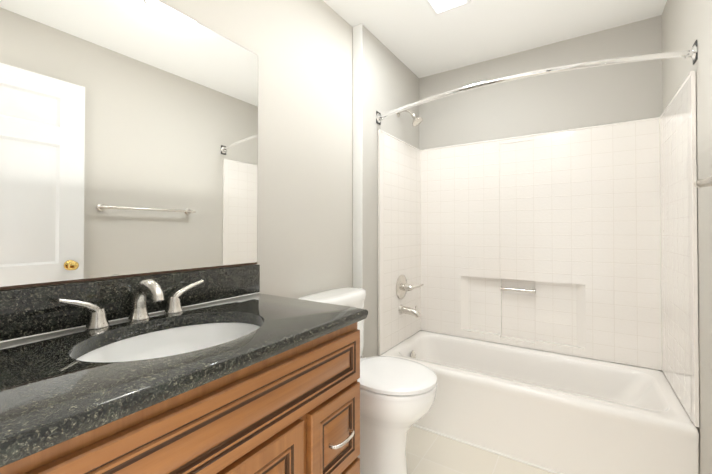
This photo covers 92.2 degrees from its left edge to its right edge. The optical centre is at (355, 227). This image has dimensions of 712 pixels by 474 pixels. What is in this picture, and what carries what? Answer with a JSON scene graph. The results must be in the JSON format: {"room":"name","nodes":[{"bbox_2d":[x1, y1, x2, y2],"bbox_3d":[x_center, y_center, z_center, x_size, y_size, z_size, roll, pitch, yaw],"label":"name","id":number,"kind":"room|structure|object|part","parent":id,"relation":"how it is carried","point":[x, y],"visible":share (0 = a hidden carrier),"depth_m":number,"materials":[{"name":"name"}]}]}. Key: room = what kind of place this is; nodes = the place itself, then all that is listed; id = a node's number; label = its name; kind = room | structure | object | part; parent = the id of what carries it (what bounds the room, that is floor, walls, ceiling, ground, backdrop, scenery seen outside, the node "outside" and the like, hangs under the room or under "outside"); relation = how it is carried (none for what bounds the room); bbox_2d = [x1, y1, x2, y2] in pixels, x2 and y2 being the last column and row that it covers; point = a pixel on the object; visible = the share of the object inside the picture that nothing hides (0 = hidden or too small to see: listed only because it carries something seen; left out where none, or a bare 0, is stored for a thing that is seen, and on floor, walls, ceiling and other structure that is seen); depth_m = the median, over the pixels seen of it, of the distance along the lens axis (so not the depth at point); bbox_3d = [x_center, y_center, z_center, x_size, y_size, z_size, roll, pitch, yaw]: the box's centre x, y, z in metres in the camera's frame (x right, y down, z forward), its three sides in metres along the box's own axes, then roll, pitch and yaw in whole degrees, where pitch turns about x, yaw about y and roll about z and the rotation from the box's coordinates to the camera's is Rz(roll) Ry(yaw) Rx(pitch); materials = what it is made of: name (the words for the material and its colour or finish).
{"room":"bathroom","nodes":[
{"label":"bathroom","id":0,"kind":"room"},
{"bbox_2d":[0,0,352,298],"bbox_3d":[-0.582,-0.021,1.328,0.100,2.440,1.910,0,-1,33],"label":"wall","id":1,"kind":"structure","parent":0,"point":[302,50],"depth_m":1.70,"materials":[{"name":"paint"}]},
{"bbox_2d":[0,0,257,289],"bbox_3d":[-0.707,-0.297,1.039,0.006,0.898,1.034,0,-1,33],"label":"mirror","id":2,"kind":"object","parent":1,"relation":"attached to","point":[128,138],"visible":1,"depth_m":1.03,"materials":[{"name":"clear glass"}]},
{"bbox_2d":[362,25,418,357],"bbox_3d":[0.236,-0.009,2.519,0.165,2.440,0.980,0,-1,33],"label":"wall","id":3,"kind":"structure","parent":0,"point":[390,80],"depth_m":2.19,"materials":[{"name":"paint"}]},
{"bbox_2d":[353,24,361,357],"bbox_3d":[0.009,-0.058,2.077,0.068,2.349,0.008,0,-1,33],"label":"trim","id":4,"kind":"structure","parent":3,"relation":"attached to","point":[357,156],"depth_m":2.08,"materials":[{"name":"white paint"}]},
{"bbox_2d":[406,426,553,473],"bbox_3d":[0.055,1.218,0.766,1.768,0.050,4.090,0,-1,33],"label":"floor","id":5,"kind":"structure","parent":0,"point":[427,452],"depth_m":1.78,"materials":[{"name":"tile"}]},
{"bbox_2d":[0,264,367,473],"bbox_3d":[-0.466,0.671,0.868,0.585,1.044,1.040,0,-1,33],"label":"bathroom vanity","id":6,"kind":"object","parent":5,"relation":"on","point":[229,370],"visible":1,"depth_m":0.81,"materials":[{"name":"black stone"}]},
{"bbox_2d":[56,279,203,328],"bbox_3d":[-0.611,0.211,1.001,0.155,0.122,0.398,0,-1,33],"label":"tap","id":7,"kind":"object","parent":6,"relation":"on","point":[114,303],"depth_m":1.00,"materials":[{"name":"silver metal"}]},
{"bbox_2d":[76,322,259,361],"bbox_3d":[-0.459,0.397,0.900,0.418,0.174,0.538,0,-1,33],"label":"sink","id":8,"kind":"object","parent":6,"relation":"in","point":[180,337],"depth_m":1.04,"materials":[{"name":"white ceramic"}]},
{"bbox_3d":[-0.237,0.793,0.764,0.020,0.568,0.342,0,-1,33],"label":"door","id":9,"kind":"part","parent":6,"relation":"part of","materials":[{"name":"brown wood"}]},
{"bbox_3d":[-0.060,0.631,1.036,0.020,0.238,0.245,0,-1,33],"label":"drawer","id":10,"kind":"part","parent":6,"relation":"part of","materials":[{"name":"brown wood"}]},
{"bbox_3d":[-0.060,0.922,1.033,0.020,0.317,0.245,0,-1,33],"label":"drawer","id":11,"kind":"part","parent":6,"relation":"part of","materials":[{"name":"brown wood"}]},
{"bbox_2d":[298,287,436,473],"bbox_3d":[0.067,0.767,1.615,0.635,0.870,0.454,0,-1,33],"label":"toilet","id":12,"kind":"object","parent":5,"relation":"on","point":[397,396],"visible":0.58,"depth_m":1.49,"materials":[{"name":"white ceramic"}]},
{"bbox_3d":[-0.114,0.515,1.737,0.202,0.364,0.454,0,-1,33],"label":"tank","id":13,"kind":"part","parent":12,"relation":"part of","materials":[{"name":"white ceramic"}]},
{"bbox_3d":[0.162,0.670,1.555,0.410,0.050,0.364,0,-1,33],"label":"seat lid","id":14,"kind":"part","parent":12,"relation":"part of","materials":[{"name":"white plastic"}]},
{"bbox_3d":[0.073,0.949,1.610,0.617,0.505,0.350,0,-1,33],"label":"bowl","id":15,"kind":"part","parent":12,"relation":"part of","materials":[{"name":"white ceramic"}]},
{"bbox_2d":[378,71,698,473],"bbox_3d":[0.966,0.170,2.111,1.499,2.080,0.738,0,-1,33],"label":"shower","id":16,"kind":"object","parent":5,"relation":"on","point":[581,242],"visible":0.83,"depth_m":2.13,"materials":[{"name":"white ceramic"}]},
{"bbox_3d":[0.382,-0.790,2.426,0.188,0.153,0.082,0,-1,33],"label":"shower head arm","id":17,"kind":"part","parent":16,"relation":"part of"},
{"bbox_2d":[323,0,666,77],"bbox_3d":[0.384,-1.267,1.295,1.768,0.050,2.890,0,-1,33],"label":"ceiling","id":18,"kind":"structure","parent":0,"point":[418,38],"depth_m":2.07,"materials":[{"name":"paint"}]},
{"bbox_2d":[425,0,470,15],"bbox_3d":[0.448,-1.230,1.778,0.205,0.012,0.350,0,-1,33],"label":"ceiling light","id":19,"kind":"object","parent":18,"relation":"attached to","point":[437,7],"visible":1,"depth_m":1.88,"materials":[{"name":"white"}]},
{"bbox_2d":[419,15,662,149],"bbox_3d":[1.175,-0.929,2.441,1.503,0.600,0.100,0,-1,33],"label":"wall","id":20,"kind":"structure","parent":0,"point":[592,96],"depth_m":2.29,"materials":[{"name":"paint"}]},
{"bbox_2d":[423,330,661,370],"bbox_3d":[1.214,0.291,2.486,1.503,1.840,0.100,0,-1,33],"label":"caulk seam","id":21,"kind":"structure","parent":0,"point":[548,351],"depth_m":2.33,"materials":[{"name":"paint"}]},
{"bbox_2d":[662,0,711,473],"bbox_3d":[1.082,-0.027,0.825,0.100,2.440,2.890,0,-1,33],"label":"wall","id":22,"kind":"structure","parent":0,"point":[686,24],"depth_m":1.36,"materials":[{"name":"paint"}]},
{"bbox_2d":[376,40,697,124],"bbox_3d":[0.734,-0.719,1.764,1.501,0.080,0.202,0,-1,33],"label":"rail","id":23,"kind":"object","parent":22,"relation":"attached to","point":[691,53],"visible":1,"depth_m":1.56,"materials":[{"name":"silver metal"}]},
{"bbox_2d":[694,176,711,187],"bbox_3d":[1.016,-0.151,0.887,0.075,0.052,0.676,0,-1,33],"label":"towel rail","id":24,"kind":"object","parent":22,"relation":"attached to","point":[705,182],"visible":1,"depth_m":1.13,"materials":[{"name":"silver metal"}]}
]}

